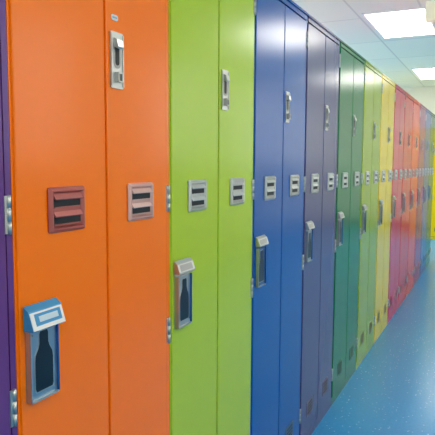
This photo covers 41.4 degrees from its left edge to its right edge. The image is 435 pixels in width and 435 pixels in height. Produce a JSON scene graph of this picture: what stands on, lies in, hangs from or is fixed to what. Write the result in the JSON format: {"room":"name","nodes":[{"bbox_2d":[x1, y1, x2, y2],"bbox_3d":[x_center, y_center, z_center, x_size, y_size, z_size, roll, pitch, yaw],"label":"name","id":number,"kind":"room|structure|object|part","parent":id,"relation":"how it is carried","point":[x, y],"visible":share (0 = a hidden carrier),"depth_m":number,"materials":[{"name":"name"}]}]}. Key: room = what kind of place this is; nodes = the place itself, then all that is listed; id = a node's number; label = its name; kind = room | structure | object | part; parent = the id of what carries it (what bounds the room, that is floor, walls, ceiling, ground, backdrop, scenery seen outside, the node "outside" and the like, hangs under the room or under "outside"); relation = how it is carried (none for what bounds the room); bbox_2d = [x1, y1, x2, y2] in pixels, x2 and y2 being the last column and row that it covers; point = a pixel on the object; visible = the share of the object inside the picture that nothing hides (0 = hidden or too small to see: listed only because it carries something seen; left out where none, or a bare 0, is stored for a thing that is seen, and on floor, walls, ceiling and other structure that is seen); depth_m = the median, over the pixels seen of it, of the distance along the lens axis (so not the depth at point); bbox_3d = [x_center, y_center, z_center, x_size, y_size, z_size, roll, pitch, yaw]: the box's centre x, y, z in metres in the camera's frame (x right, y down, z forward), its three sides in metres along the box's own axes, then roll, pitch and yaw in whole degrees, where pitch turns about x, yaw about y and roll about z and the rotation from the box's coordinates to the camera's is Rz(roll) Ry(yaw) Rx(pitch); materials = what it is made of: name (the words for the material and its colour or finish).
{"room":"school corridor","nodes":[
{"label":"school corridor","id":0,"kind":"room"},
{"bbox_2d":[292,0,434,87],"bbox_3d":[1.082,-1.947,4.594,6.000,0.100,13.900,3,6,26],"label":"ceiling","id":1,"kind":"structure","parent":0,"point":[395,58],"depth_m":6.73,"materials":[{"name":"tile"}]},
{"bbox_2d":[361,6,434,38],"bbox_3d":[1.935,-2.019,6.014,0.600,0.014,1.200,3,6,26],"label":"recessed light","id":2,"kind":"object","parent":1,"relation":"in","point":[408,22],"visible":0.81,"depth_m":5.96,"materials":[{"name":"white plastic"}]},
{"bbox_2d":[411,67,434,79],"bbox_3d":[3.504,-2.317,9.240,0.600,0.014,1.200,3,6,26],"label":"recessed light","id":3,"kind":"object","parent":1,"relation":"in","point":[429,72],"visible":1,"depth_m":9.15,"materials":[{"name":"white plastic"}]},
{"bbox_2d":[425,0,434,22],"bbox_3d":[1.938,-1.837,5.081,0.180,0.200,0.100,3,6,26],"label":"emergency light","id":4,"kind":"object","parent":1,"relation":"attached to","point":[430,5],"visible":1,"depth_m":5.06,"materials":[{"name":"beige plastic"}]},
{"bbox_2d":[312,239,434,434],"bbox_3d":[1.067,0.841,4.859,6.000,0.100,13.900,3,6,26],"label":"floor","id":5,"kind":"structure","parent":0,"point":[391,391],"depth_m":3.29,"materials":[{"name":"plastic"}]},
{"bbox_2d":[0,0,17,434],"bbox_3d":[-0.647,0.244,0.810,0.469,1.834,0.545,3,6,26],"label":"locker","id":6,"kind":"object","parent":5,"relation":"on","point":[8,388],"visible":1,"depth_m":0.93,"materials":[{"name":"purple metal"}]},
{"bbox_3d":[-0.405,0.238,0.836,0.019,1.761,0.252,3,6,26],"label":"door","id":7,"kind":"part","parent":6,"relation":"part of","materials":[{"name":"purple paint"}]},
{"bbox_2d":[5,0,170,434],"bbox_3d":[-0.415,0.201,1.279,0.476,1.834,0.501,3,6,26],"label":"locker","id":8,"kind":"object","parent":5,"relation":"on","point":[88,80],"visible":1,"depth_m":1.12,"materials":[{"name":"orange metal"}]},
{"bbox_3d":[-0.300,0.232,1.002,0.026,0.170,0.080,3,6,26],"label":"lock handle","id":9,"kind":"part","parent":8,"relation":"part of","materials":[{"name":"blue metal"}]},
{"bbox_3d":[-0.287,0.215,1.079,0.019,1.761,0.243,3,6,26],"label":"door","id":10,"kind":"part","parent":8,"relation":"part of","materials":[{"name":"orange paint"}]},
{"bbox_3d":[-0.273,-0.016,1.051,0.010,0.082,0.098,3,6,26],"label":"vent plate","id":11,"kind":"part","parent":8,"relation":"part of","materials":[{"name":"red metal"}]},
{"bbox_3d":[-0.181,0.195,1.296,0.019,1.761,0.230,3,6,26],"label":"door","id":12,"kind":"part","parent":8,"relation":"part of","materials":[{"name":"orange paint"}]},
{"bbox_3d":[-0.167,-0.036,1.268,0.010,0.082,0.098,3,6,26],"label":"vent plate","id":13,"kind":"part","parent":8,"relation":"part of","materials":[{"name":"pink metal"}]},
{"bbox_2d":[168,0,255,434],"bbox_3d":[-0.193,0.158,1.744,0.469,1.834,0.531,3,6,26],"label":"locker","id":14,"kind":"object","parent":5,"relation":"on","point":[211,42],"visible":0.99,"depth_m":1.59,"materials":[{"name":"green metal"}]},
{"bbox_3d":[-0.084,0.190,1.455,0.019,0.170,0.080,3,6,26],"label":"lock handle","id":15,"kind":"part","parent":14,"relation":"part of","materials":[{"name":"silver metal"}]},
{"bbox_3d":[-0.065,0.173,1.536,0.019,1.761,0.258,3,6,26],"label":"door","id":16,"kind":"part","parent":14,"relation":"part of","materials":[{"name":"green paint"}]},
{"bbox_3d":[-0.051,-0.058,1.508,0.010,0.082,0.098,3,6,26],"label":"vent plate","id":17,"kind":"part","parent":14,"relation":"part of","materials":[{"name":"silver metal"}]},
{"bbox_3d":[0.048,0.152,1.767,0.019,1.761,0.246,3,6,26],"label":"door","id":18,"kind":"part","parent":14,"relation":"part of","materials":[{"name":"green paint"}]},
{"bbox_3d":[0.062,-0.079,1.739,0.010,0.082,0.098,3,6,26],"label":"vent plate","id":19,"kind":"part","parent":14,"relation":"part of","materials":[{"name":"silver metal"}]},
{"bbox_2d":[250,0,308,434],"bbox_3d":[0.044,0.113,2.231,0.469,1.834,0.550,3,6,26],"label":"locker","id":20,"kind":"object","parent":5,"relation":"on","point":[281,33],"visible":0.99,"depth_m":2.09,"materials":[{"name":"blue metal"}]},
{"bbox_3d":[0.148,0.146,1.932,0.019,0.170,0.080,3,6,26],"label":"lock handle","id":21,"kind":"part","parent":20,"relation":"part of","materials":[{"name":"silver metal"}]},
{"bbox_3d":[0.170,0.129,2.018,0.019,1.761,0.268,3,6,26],"label":"door","id":22,"kind":"part","parent":20,"relation":"part of","materials":[{"name":"blue paint"}]},
{"bbox_3d":[0.184,-0.102,1.990,0.010,0.082,0.098,3,6,26],"label":"vent plate","id":23,"kind":"part","parent":20,"relation":"part of","materials":[{"name":"silver metal"}]},
{"bbox_3d":[0.291,0.869,2.326,0.002,0.070,0.090,3,6,26],"label":"vent plate","id":24,"kind":"part","parent":20,"relation":"part of","materials":[{"name":"blue metal"}]},
{"bbox_3d":[0.286,0.106,2.258,0.019,1.761,0.255,3,6,26],"label":"door","id":25,"kind":"part","parent":20,"relation":"part of","materials":[{"name":"blue paint"}]},
{"bbox_3d":[0.300,-0.124,2.230,0.010,0.082,0.098,3,6,26],"label":"vent plate","id":26,"kind":"part","parent":20,"relation":"part of","materials":[{"name":"silver metal"}]},
{"bbox_2d":[299,14,341,434],"bbox_3d":[0.281,0.068,2.718,0.469,1.834,0.533,3,6,26],"label":"locker","id":27,"kind":"object","parent":5,"relation":"on","point":[323,56],"visible":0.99,"depth_m":2.58,"materials":[{"name":"metal"}]},
{"bbox_3d":[0.414,0.846,2.577,0.002,0.070,0.090,3,6,26],"label":"vent plate","id":28,"kind":"part","parent":27,"relation":"part of","materials":[{"name":"grey"}]},
{"bbox_3d":[0.389,0.101,2.427,0.019,0.170,0.080,3,6,26],"label":"lock handle","id":29,"kind":"part","parent":27,"relation":"part of","materials":[{"name":"silver metal"}]},
{"bbox_3d":[0.408,0.083,2.509,0.019,1.761,0.259,3,6,26],"label":"door","id":30,"kind":"part","parent":27,"relation":"part of","materials":[{"name":"blue paint"}]},
{"bbox_3d":[0.422,-0.148,2.481,0.010,0.082,0.098,3,6,26],"label":"vent plate","id":31,"kind":"part","parent":27,"relation":"part of","materials":[{"name":"silver metal"}]},
{"bbox_3d":[0.526,0.824,2.809,0.002,0.070,0.090,3,6,26],"label":"vent plate","id":32,"kind":"part","parent":27,"relation":"part of","materials":[{"name":"grey"}]},
{"bbox_3d":[0.521,0.062,2.741,0.019,1.761,0.246,3,6,26],"label":"door","id":33,"kind":"part","parent":27,"relation":"part of","materials":[{"name":"blue paint"}]},
{"bbox_3d":[0.535,-0.169,2.713,0.010,0.082,0.098,3,6,26],"label":"vent plate","id":34,"kind":"part","parent":27,"relation":"part of","materials":[{"name":"silver metal"}]},
{"bbox_2d":[331,41,365,404],"bbox_3d":[0.523,0.022,3.217,0.469,1.834,0.578,3,6,26],"label":"locker","id":35,"kind":"object","parent":5,"relation":"on","point":[352,74],"visible":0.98,"depth_m":3.08,"materials":[{"name":"green metal"}]},
{"bbox_3d":[0.652,0.801,3.067,0.002,0.070,0.090,3,6,26],"label":"vent plate","id":36,"kind":"part","parent":35,"relation":"part of","materials":[{"name":"green metal"}]},
{"bbox_3d":[0.622,0.056,2.907,0.019,0.170,0.080,3,6,26],"label":"lock handle","id":37,"kind":"part","parent":35,"relation":"part of","materials":[{"name":"silver metal"}]},
{"bbox_3d":[0.646,0.038,2.999,0.019,1.761,0.282,3,6,26],"label":"door","id":38,"kind":"part","parent":35,"relation":"part of","materials":[{"name":"green paint"}]},
{"bbox_3d":[0.660,-0.193,2.971,0.010,0.082,0.098,3,6,26],"label":"vent plate","id":39,"kind":"part","parent":35,"relation":"part of","materials":[{"name":"silver metal"}]},
{"bbox_3d":[0.774,0.777,3.319,0.002,0.070,0.090,3,6,26],"label":"vent plate","id":40,"kind":"part","parent":35,"relation":"part of","materials":[{"name":"green metal"}]},
{"bbox_3d":[0.769,0.015,3.251,0.019,1.761,0.269,3,6,26],"label":"door","id":41,"kind":"part","parent":35,"relation":"part of","materials":[{"name":"green paint"}]},
{"bbox_3d":[0.783,-0.216,3.223,0.010,0.082,0.098,3,6,26],"label":"vent plate","id":42,"kind":"part","parent":35,"relation":"part of","materials":[{"name":"silver metal"}]},
{"bbox_2d":[356,60,382,368],"bbox_3d":[0.770,-0.025,3.724,0.469,1.834,0.548,3,6,26],"label":"locker","id":43,"kind":"object","parent":5,"relation":"on","point":[373,85],"visible":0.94,"depth_m":3.59,"materials":[{"name":"green metal"}]},
{"bbox_3d":[0.901,0.753,3.580,0.002,0.070,0.090,3,6,26],"label":"vent plate","id":44,"kind":"part","parent":43,"relation":"part of","materials":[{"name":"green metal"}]},
{"bbox_3d":[0.875,0.008,3.426,0.019,0.170,0.080,3,6,26],"label":"lock handle","id":45,"kind":"part","parent":43,"relation":"part of","materials":[{"name":"silver metal"}]},
{"bbox_3d":[0.896,-0.009,3.512,0.019,1.761,0.266,3,6,26],"label":"door","id":46,"kind":"part","parent":43,"relation":"part of","materials":[{"name":"green paint"}]},
{"bbox_3d":[0.910,-0.240,3.484,0.010,0.082,0.098,3,6,26],"label":"vent plate","id":47,"kind":"part","parent":43,"relation":"part of","materials":[{"name":"silver metal"}]},
{"bbox_3d":[1.017,0.731,3.818,0.002,0.070,0.090,3,6,26],"label":"vent plate","id":48,"kind":"part","parent":43,"relation":"part of","materials":[{"name":"green metal"}]},
{"bbox_3d":[1.012,-0.031,3.751,0.019,1.761,0.254,3,6,26],"label":"door","id":49,"kind":"part","parent":43,"relation":"part of","materials":[{"name":"green paint"}]},
{"bbox_3d":[1.026,-0.262,3.723,0.010,0.082,0.098,3,6,26],"label":"vent plate","id":50,"kind":"part","parent":43,"relation":"part of","materials":[{"name":"silver metal"}]},
{"bbox_2d":[373,74,395,343],"bbox_3d":[1.009,-0.070,4.217,0.469,1.834,0.548,3,6,26],"label":"locker","id":51,"kind":"object","parent":5,"relation":"on","point":[388,95],"visible":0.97,"depth_m":4.09,"materials":[{"name":"yellow metal"}]},
{"bbox_3d":[1.115,-0.037,3.919,0.019,0.170,0.080,3,6,26],"label":"lock handle","id":52,"kind":"part","parent":51,"relation":"part of","materials":[{"name":"silver metal"}]},
{"bbox_3d":[1.135,-0.055,4.005,0.019,1.761,0.266,3,6,26],"label":"door","id":53,"kind":"part","parent":51,"relation":"part of","materials":[{"name":"yellow paint"}]},
{"bbox_3d":[1.149,-0.285,3.977,0.010,0.082,0.098,3,6,26],"label":"vent plate","id":54,"kind":"part","parent":51,"relation":"part of","materials":[{"name":"silver metal"}]},
{"bbox_3d":[1.251,-0.077,4.244,0.019,1.761,0.254,3,6,26],"label":"door","id":55,"kind":"part","parent":51,"relation":"part of","materials":[{"name":"yellow paint"}]},
{"bbox_3d":[1.266,-0.307,4.215,0.010,0.082,0.098,3,6,26],"label":"vent plate","id":56,"kind":"part","parent":51,"relation":"part of","materials":[{"name":"silver metal"}]},
{"bbox_2d":[387,84,405,323],"bbox_3d":[1.242,-0.114,4.696,0.469,1.834,0.518,3,6,26],"label":"locker","id":57,"kind":"object","parent":5,"relation":"on","point":[400,104],"visible":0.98,"depth_m":4.57,"materials":[{"name":"red metal"}]},
{"bbox_3d":[1.354,-0.083,4.412,0.019,0.170,0.080,3,6,26],"label":"lock handle","id":58,"kind":"part","parent":57,"relation":"part of","materials":[{"name":"silver metal"}]},
{"bbox_3d":[1.481,-0.120,4.716,0.019,1.761,0.239,3,6,26],"label":"door","id":59,"kind":"part","parent":57,"relation":"part of","materials":[{"name":"red paint"}]},
{"bbox_2d":[397,92,413,308],"bbox_3d":[1.469,-0.157,5.162,0.469,1.834,0.518,3,6,26],"label":"locker","id":60,"kind":"object","parent":5,"relation":"on","point":[409,110],"visible":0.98,"depth_m":5.04,"materials":[{"name":"red metal"}]},
{"bbox_3d":[1.598,-0.143,4.957,0.019,1.761,0.252,3,6,26],"label":"door","id":61,"kind":"part","parent":60,"relation":"part of","materials":[{"name":"red paint"}]},
{"bbox_3d":[1.581,-0.126,4.878,0.019,0.170,0.080,3,6,26],"label":"lock handle","id":62,"kind":"part","parent":60,"relation":"part of","materials":[{"name":"silver metal"}]},
{"bbox_3d":[1.708,-0.163,5.182,0.019,1.761,0.239,3,6,26],"label":"door","id":63,"kind":"part","parent":60,"relation":"part of","materials":[{"name":"red paint"}]},
{"bbox_2d":[406,98,420,295],"bbox_3d":[1.696,-0.200,5.628,0.469,1.834,0.518,3,6,26],"label":"locker","id":64,"kind":"object","parent":5,"relation":"on","point":[417,112],"visible":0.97,"depth_m":5.50,"materials":[{"name":"red metal"}]},
{"bbox_3d":[1.807,-0.169,5.344,0.019,0.170,0.080,3,6,26],"label":"lock handle","id":65,"kind":"part","parent":64,"relation":"part of","materials":[{"name":"silver metal"}]},
{"bbox_3d":[1.934,-0.206,5.648,0.019,1.761,0.239,3,6,26],"label":"door","id":66,"kind":"part","parent":64,"relation":"part of","materials":[{"name":"red paint"}]},
{"bbox_2d":[413,104,426,285],"bbox_3d":[1.922,-0.243,6.095,0.469,1.834,0.518,3,6,26],"label":"locker","id":67,"kind":"object","parent":5,"relation":"on","point":[417,262],"visible":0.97,"depth_m":5.97,"materials":[{"name":"red metal"}]},
{"bbox_3d":[2.051,-0.229,5.889,0.019,1.761,0.252,3,6,26],"label":"door","id":68,"kind":"part","parent":67,"relation":"part of","materials":[{"name":"pink paint"}]},
{"bbox_3d":[2.034,-0.212,5.811,0.019,0.170,0.080,3,6,26],"label":"lock handle","id":69,"kind":"part","parent":67,"relation":"part of","materials":[{"name":"silver metal"}]},
{"bbox_3d":[2.161,-0.249,6.114,0.019,1.761,0.239,3,6,26],"label":"door","id":70,"kind":"part","parent":67,"relation":"part of","materials":[{"name":"pink paint"}]},
{"bbox_2d":[420,109,431,275],"bbox_3d":[2.149,-0.286,6.561,0.469,1.834,0.518,3,6,26],"label":"locker","id":71,"kind":"object","parent":5,"relation":"on","point":[428,112],"visible":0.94,"depth_m":6.44,"materials":[{"name":"blue metal"}]},
{"bbox_3d":[2.260,-0.255,6.277,0.019,0.170,0.080,3,6,26],"label":"lock handle","id":72,"kind":"part","parent":71,"relation":"part of","materials":[{"name":"silver metal"}]},
{"bbox_3d":[2.388,-0.292,6.581,0.019,1.761,0.239,3,6,26],"label":"door","id":73,"kind":"part","parent":71,"relation":"part of","materials":[{"name":"blue metal"}]},
{"bbox_2d":[425,113,434,268],"bbox_3d":[2.375,-0.329,7.027,0.469,1.834,0.518,3,6,26],"label":"locker","id":74,"kind":"object","parent":5,"relation":"on","point":[432,132],"visible":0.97,"depth_m":6.90,"materials":[{"name":"yellow metal"}]},
{"bbox_3d":[2.614,-0.335,7.047,0.019,1.761,0.239,3,6,26],"label":"door","id":75,"kind":"part","parent":74,"relation":"part of","materials":[{"name":"teal paint"}]},
{"bbox_2d":[431,143,434,238],"bbox_3d":[3.610,-0.576,9.701,0.548,1.834,0.469,3,6,26],"label":"locker","id":76,"kind":"object","parent":5,"relation":"on","point":[433,192],"visible":0.12,"depth_m":9.52,"materials":[{"name":"yellow metal"}]},
{"bbox_2d":[402,86,434,113],"bbox_3d":[4.124,-1.132,11.000,6.000,2.700,0.100,3,6,26],"label":"wall","id":77,"kind":"structure","parent":0,"point":[425,96],"depth_m":10.93,"materials":[{"name":"white paint"}]}
]}

